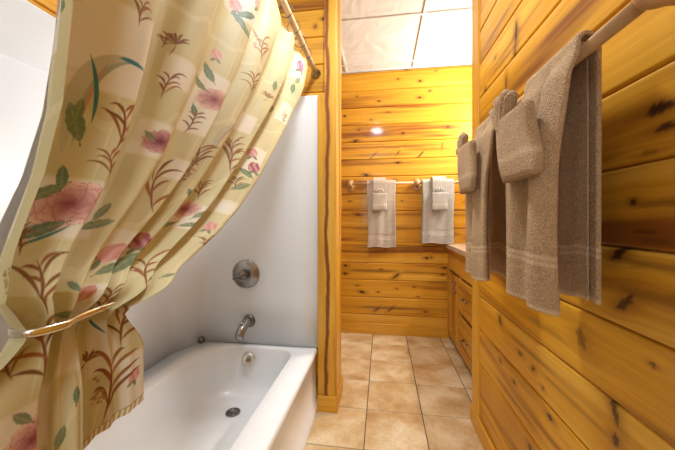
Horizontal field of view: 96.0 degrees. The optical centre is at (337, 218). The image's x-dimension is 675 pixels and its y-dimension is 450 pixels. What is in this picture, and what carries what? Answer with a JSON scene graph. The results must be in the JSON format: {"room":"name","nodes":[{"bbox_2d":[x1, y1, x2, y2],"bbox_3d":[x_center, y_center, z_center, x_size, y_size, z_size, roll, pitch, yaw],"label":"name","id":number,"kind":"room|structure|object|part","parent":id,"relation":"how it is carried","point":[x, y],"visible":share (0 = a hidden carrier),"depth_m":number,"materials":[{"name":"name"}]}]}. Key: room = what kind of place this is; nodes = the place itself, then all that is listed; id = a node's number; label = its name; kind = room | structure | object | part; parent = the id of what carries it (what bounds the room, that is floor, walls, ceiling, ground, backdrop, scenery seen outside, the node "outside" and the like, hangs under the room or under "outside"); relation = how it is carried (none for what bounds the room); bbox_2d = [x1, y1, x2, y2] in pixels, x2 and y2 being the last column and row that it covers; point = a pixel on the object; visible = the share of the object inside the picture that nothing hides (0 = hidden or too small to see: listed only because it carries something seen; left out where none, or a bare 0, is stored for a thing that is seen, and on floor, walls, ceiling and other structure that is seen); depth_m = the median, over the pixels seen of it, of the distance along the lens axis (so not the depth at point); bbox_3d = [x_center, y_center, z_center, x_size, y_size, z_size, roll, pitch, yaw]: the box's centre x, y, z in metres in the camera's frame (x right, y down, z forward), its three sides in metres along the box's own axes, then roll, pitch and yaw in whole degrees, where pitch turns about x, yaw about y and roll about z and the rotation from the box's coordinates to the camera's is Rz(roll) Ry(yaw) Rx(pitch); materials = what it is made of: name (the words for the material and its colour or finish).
{"room":"bathroom","nodes":[
{"label":"bathroom","id":0,"kind":"room"},
{"bbox_2d":[27,0,57,17],"bbox_3d":[-0.995,-1.000,1.050,0.014,0.740,1.590,0,0,8],"label":"wall","id":1,"kind":"structure","parent":0,"point":[49,6],"depth_m":1.04,"materials":[{"name":"brown wood"}]},
{"bbox_2d":[214,0,323,398],"bbox_3d":[-0.515,-0.150,1.869,1.040,2.440,0.170,0,0,8],"label":"wall","id":2,"kind":"structure","parent":0,"point":[309,13],"depth_m":1.73,"materials":[{"name":"brown wood"}]},
{"bbox_2d":[318,94,323,394],"bbox_3d":[-0.090,0.186,1.710,0.038,1.768,0.022,0,0,8],"label":"trim","id":3,"kind":"structure","parent":2,"relation":"attached to","point":[320,96],"depth_m":1.70,"materials":[{"name":"brown wood"}]},
{"bbox_2d":[317,395,336,412],"bbox_3d":[-0.057,1.026,1.681,0.112,0.088,0.010,0,0,8],"label":"baseboard","id":4,"kind":"structure","parent":2,"relation":"attached to","point":[328,404],"depth_m":1.68,"materials":[{"name":"brown wood"}]},
{"bbox_2d":[324,0,336,395],"bbox_3d":[-0.038,-0.150,1.698,0.068,2.440,0.030,0,0,8],"label":"trim","id":5,"kind":"structure","parent":2,"relation":"attached to","point":[330,6],"depth_m":1.69,"materials":[{"name":"brown wood"}]},
{"bbox_2d":[337,0,340,391],"bbox_3d":[0.005,-0.150,1.799,0.012,2.440,0.182,0,0,8],"label":"trim","id":6,"kind":"structure","parent":2,"relation":"attached to","point":[338,1],"depth_m":1.76,"materials":[{"name":"brown wood"}]},
{"bbox_2d":[336,376,342,412],"bbox_3d":[0.013,1.025,1.780,0.010,0.090,0.226,0,0,8],"label":"baseboard","id":7,"kind":"object","parent":2,"relation":"attached to","point":[340,389],"visible":1,"depth_m":1.75,"materials":[{"name":"brown wood"}]},
{"bbox_2d":[304,332,483,449],"bbox_3d":[0.031,1.072,0.556,2.500,0.004,4.610,0,0,8],"label":"floor","id":8,"kind":"structure","parent":0,"point":[399,392],"depth_m":1.81,"materials":[{"name":"tile"}]},
{"bbox_2d":[84,341,316,449],"bbox_3d":[-0.600,0.900,1.016,0.769,0.340,1.521,0,0,8],"label":"bathtub","id":9,"kind":"object","parent":8,"relation":"on","point":[208,395],"visible":0.94,"depth_m":1.45,"materials":[{"name":"ceramic"}]},
{"bbox_2d":[0,0,317,371],"bbox_3d":[-0.603,0.017,1.019,0.777,1.433,1.534,0,0,8],"label":"tub surround","id":10,"kind":"object","parent":9,"relation":"on","point":[275,227],"visible":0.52,"depth_m":1.73,"materials":[{"name":"white plastic"}]},
{"bbox_2d":[235,314,254,339],"bbox_3d":[-0.524,0.612,1.705,0.074,0.106,0.137,0,0,8],"label":"tub spout","id":11,"kind":"object","parent":10,"relation":"attached to","point":[248,320],"visible":1,"depth_m":1.68,"materials":[{"name":"silver metal"}]},
{"bbox_2d":[232,260,259,287],"bbox_3d":[-0.539,0.324,1.744,0.166,0.166,0.065,0,0,8],"label":"shower valve","id":12,"kind":"object","parent":10,"relation":"attached to","point":[245,273],"visible":1,"depth_m":1.75,"materials":[{"name":"silver metal"}]},
{"bbox_3d":[-0.564,0.330,1.728,0.073,0.040,0.028,0,0,8],"label":"lever","id":13,"kind":"part","parent":12,"relation":"part of","materials":[{"name":"silver metal"}]},
{"bbox_3d":[-0.505,0.798,1.714,0.080,0.080,0.019,0,0,8],"label":"overflow plate","id":14,"kind":"part","parent":9,"relation":"part of","materials":[{"name":"metal"}]},
{"bbox_2d":[447,249,471,373],"bbox_3d":[1.186,0.667,2.213,0.625,0.806,0.962,0,0,8],"label":"vanity cabinet","id":15,"kind":"object","parent":8,"relation":"on","point":[459,282],"visible":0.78,"depth_m":2.26,"materials":[{"name":"brown wood"}]},
{"bbox_3d":[0.950,0.710,2.504,0.017,0.510,0.380,0,0,8],"label":"door","id":16,"kind":"part","parent":15,"relation":"part of","materials":[{"name":"brown wood"}]},
{"bbox_2d":[445,244,465,256],"bbox_3d":[1.198,0.244,2.205,0.605,0.039,0.975,0,0,8],"label":"countertop","id":17,"kind":"structure","parent":15,"relation":"on","point":[460,249],"depth_m":2.39,"materials":[{"name":"stone"}]},
{"bbox_3d":[0.892,0.845,2.104,0.017,0.240,0.382,0,0,8],"label":"drawer","id":18,"kind":"part","parent":15,"relation":"part of","materials":[{"name":"brown wood"}]},
{"bbox_3d":[0.892,0.570,2.104,0.017,0.230,0.382,0,0,8],"label":"drawer","id":19,"kind":"part","parent":15,"relation":"part of","materials":[{"name":"brown wood"}]},
{"bbox_2d":[341,65,471,326],"bbox_3d":[0.364,-0.150,2.829,2.500,2.440,0.014,0,0,8],"label":"wall","id":20,"kind":"structure","parent":0,"point":[405,125],"depth_m":2.79,"materials":[{"name":"brown wood"}]},
{"bbox_2d":[347,179,413,191],"bbox_3d":[0.385,-0.306,2.775,0.600,0.120,0.085,0,0,8],"label":"towel bar","id":21,"kind":"object","parent":20,"relation":"attached to","point":[350,185],"visible":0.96,"depth_m":2.77,"materials":[{"name":"brown wood"}]},
{"bbox_2d":[367,180,395,247],"bbox_3d":[0.394,-0.044,2.741,0.257,0.609,0.088,0,0,8],"label":"bath towel","id":22,"kind":"object","parent":21,"relation":"hanging from","point":[381,224],"visible":0.74,"depth_m":2.70,"materials":[{"name":"beige fabric"}]},
{"bbox_2d":[372,177,386,210],"bbox_3d":[0.378,-0.221,2.736,0.134,0.301,0.144,0,0,8],"label":"washcloth","id":23,"kind":"object","parent":22,"relation":"on","point":[379,197],"visible":1,"depth_m":2.67,"materials":[{"name":"beige fabric"}]},
{"bbox_3d":[0.397,-0.318,2.752,0.569,0.025,0.025,0,0,8],"label":"bar rod","id":24,"kind":"part","parent":21,"relation":"part of","materials":[{"name":"brown wood"}]},
{"bbox_2d":[341,322,449,337],"bbox_3d":[0.065,1.021,2.857,1.900,0.098,0.016,0,0,8],"label":"baseboard","id":25,"kind":"structure","parent":20,"relation":"attached to","point":[346,327],"depth_m":2.78,"materials":[{"name":"brown wood"}]},
{"bbox_2d":[413,178,458,190],"bbox_3d":[1.015,-0.306,2.683,0.670,0.120,0.085,0,0,8],"label":"towel bar","id":26,"kind":"object","parent":20,"relation":"attached to","point":[417,182],"visible":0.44,"depth_m":2.73,"materials":[{"name":"brown wood"}]},
{"bbox_3d":[0.714,-0.308,2.719,0.046,0.072,0.070,0,0,8],"label":"bracket arm","id":27,"kind":"part","parent":26,"relation":"part of","materials":[{"name":"brown wood"}]},
{"bbox_2d":[421,179,453,243],"bbox_3d":[0.880,-0.064,2.669,0.272,0.569,0.089,0,0,8],"label":"bath towel","id":28,"kind":"object","parent":26,"relation":"hanging from","point":[437,226],"visible":0.79,"depth_m":2.64,"materials":[{"name":"beige fabric"}]},
{"bbox_2d":[431,176,448,209],"bbox_3d":[0.887,-0.221,2.661,0.139,0.301,0.144,0,0,8],"label":"washcloth","id":29,"kind":"object","parent":28,"relation":"on","point":[439,194],"visible":0.94,"depth_m":2.60,"materials":[{"name":"beige fabric"}]},
{"bbox_2d":[341,0,471,72],"bbox_3d":[0.030,-1.374,0.549,2.500,0.010,4.595,0,0,8],"label":"ceiling","id":30,"kind":"structure","parent":0,"point":[376,35],"depth_m":2.28,"materials":[{"name":"tile"}]},
{"bbox_2d":[480,0,674,449],"bbox_3d":[0.484,-0.150,-0.101,0.016,2.440,3.440,0,0,8],"label":"wall","id":31,"kind":"structure","parent":0,"point":[591,376],"depth_m":0.65,"materials":[{"name":"brown wood"}]},
{"bbox_2d":[472,0,480,417],"bbox_3d":[0.708,-0.150,1.551,0.013,2.440,0.105,0,0,8],"label":"trim","id":32,"kind":"structure","parent":31,"relation":"attached to","point":[476,296],"depth_m":1.54,"materials":[{"name":"brown wood"}]},
{"bbox_2d":[470,404,494,449],"bbox_3d":[0.471,1.026,-0.094,0.012,0.088,3.450,0,0,8],"label":"baseboard","id":33,"kind":"structure","parent":31,"relation":"attached to","point":[486,443],"depth_m":1.45,"materials":[{"name":"brown wood"}]},
{"bbox_2d":[456,0,674,155],"bbox_3d":[0.566,-0.318,0.960,0.116,0.120,1.127,0,0,8],"label":"towel bar","id":34,"kind":"object","parent":31,"relation":"attached to","point":[633,10],"visible":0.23,"depth_m":0.51,"materials":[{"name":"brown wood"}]},
{"bbox_2d":[465,116,505,280],"bbox_3d":[0.524,-0.080,1.067,0.132,0.568,0.235,0,0,8],"label":"bath towel","id":35,"kind":"object","parent":34,"relation":"hanging from","point":[485,207],"visible":0.62,"depth_m":1.01,"materials":[{"name":"beige fabric"}]},
{"bbox_2d":[456,132,476,193],"bbox_3d":[0.454,-0.202,1.076,0.037,0.223,0.187,0,0,8],"label":"washcloth","id":36,"kind":"object","parent":35,"relation":"on","point":[467,150],"visible":1,"depth_m":1.02,"materials":[{"name":"beige fabric"}]},
{"bbox_2d":[506,30,601,316],"bbox_3d":[0.465,-0.088,0.678,0.140,0.553,0.220,0,0,8],"label":"bath towel","id":37,"kind":"object","parent":34,"relation":"hanging from","point":[553,216],"visible":0.91,"depth_m":0.62,"materials":[{"name":"beige fabric"}]},
{"bbox_2d":[489,89,543,182],"bbox_3d":[0.396,-0.195,0.689,0.036,0.220,0.236,0,0,8],"label":"washcloth","id":38,"kind":"object","parent":37,"relation":"on","point":[519,149],"visible":1,"depth_m":0.64,"materials":[{"name":"beige fabric"}]},
{"bbox_3d":[0.484,-0.320,0.434,0.101,0.072,0.046,0,0,8],"label":"bracket arm","id":39,"kind":"part","parent":34,"relation":"part of","materials":[{"name":"brown wood"}]},
{"bbox_3d":[-0.782,-0.150,0.180,0.800,2.440,0.170,0,0,8],"label":"wall","id":40,"kind":"structure","parent":0,"visible":0},
{"bbox_2d":[279,0,320,77],"bbox_3d":[-0.233,-0.822,0.965,0.056,0.056,1.536,0,0,8],"label":"shower rod","id":41,"kind":"object","parent":40,"relation":"attached to","point":[315,73],"visible":1,"depth_m":1.36,"materials":[{"name":"metal"}]},
{"bbox_2d":[0,0,307,449],"bbox_3d":[-0.245,-0.208,0.891,0.093,1.153,1.342,0,0,8],"label":"shower curtain","id":42,"kind":"object","parent":41,"relation":"hanging from","point":[162,117],"visible":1,"depth_m":0.43,"materials":[{"name":"fabric"}]},
{"bbox_2d":[7,302,114,337],"bbox_3d":[-0.310,0.115,0.364,0.046,0.008,0.127,0,0,8],"label":"tieback","id":43,"kind":"object","parent":42,"relation":"attached to","point":[12,333],"visible":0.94,"depth_m":0.32,"materials":[{"name":"metal"}]},
{"bbox_3d":[-0.201,-0.810,1.184,0.058,0.058,0.003,0,0,8],"label":"curtain ring","id":44,"kind":"object","parent":41,"relation":"hanging from","visible":0},
{"bbox_2d":[0,56,51,352],"bbox_3d":[-0.299,-0.291,0.906,0.058,0.987,1.274,0,0,6],"label":"curtain liner","id":45,"kind":"object","parent":44,"relation":"hanging from","point":[7,220],"visible":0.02,"depth_m":0.35,"materials":[{"name":"white plastic"}]}
]}

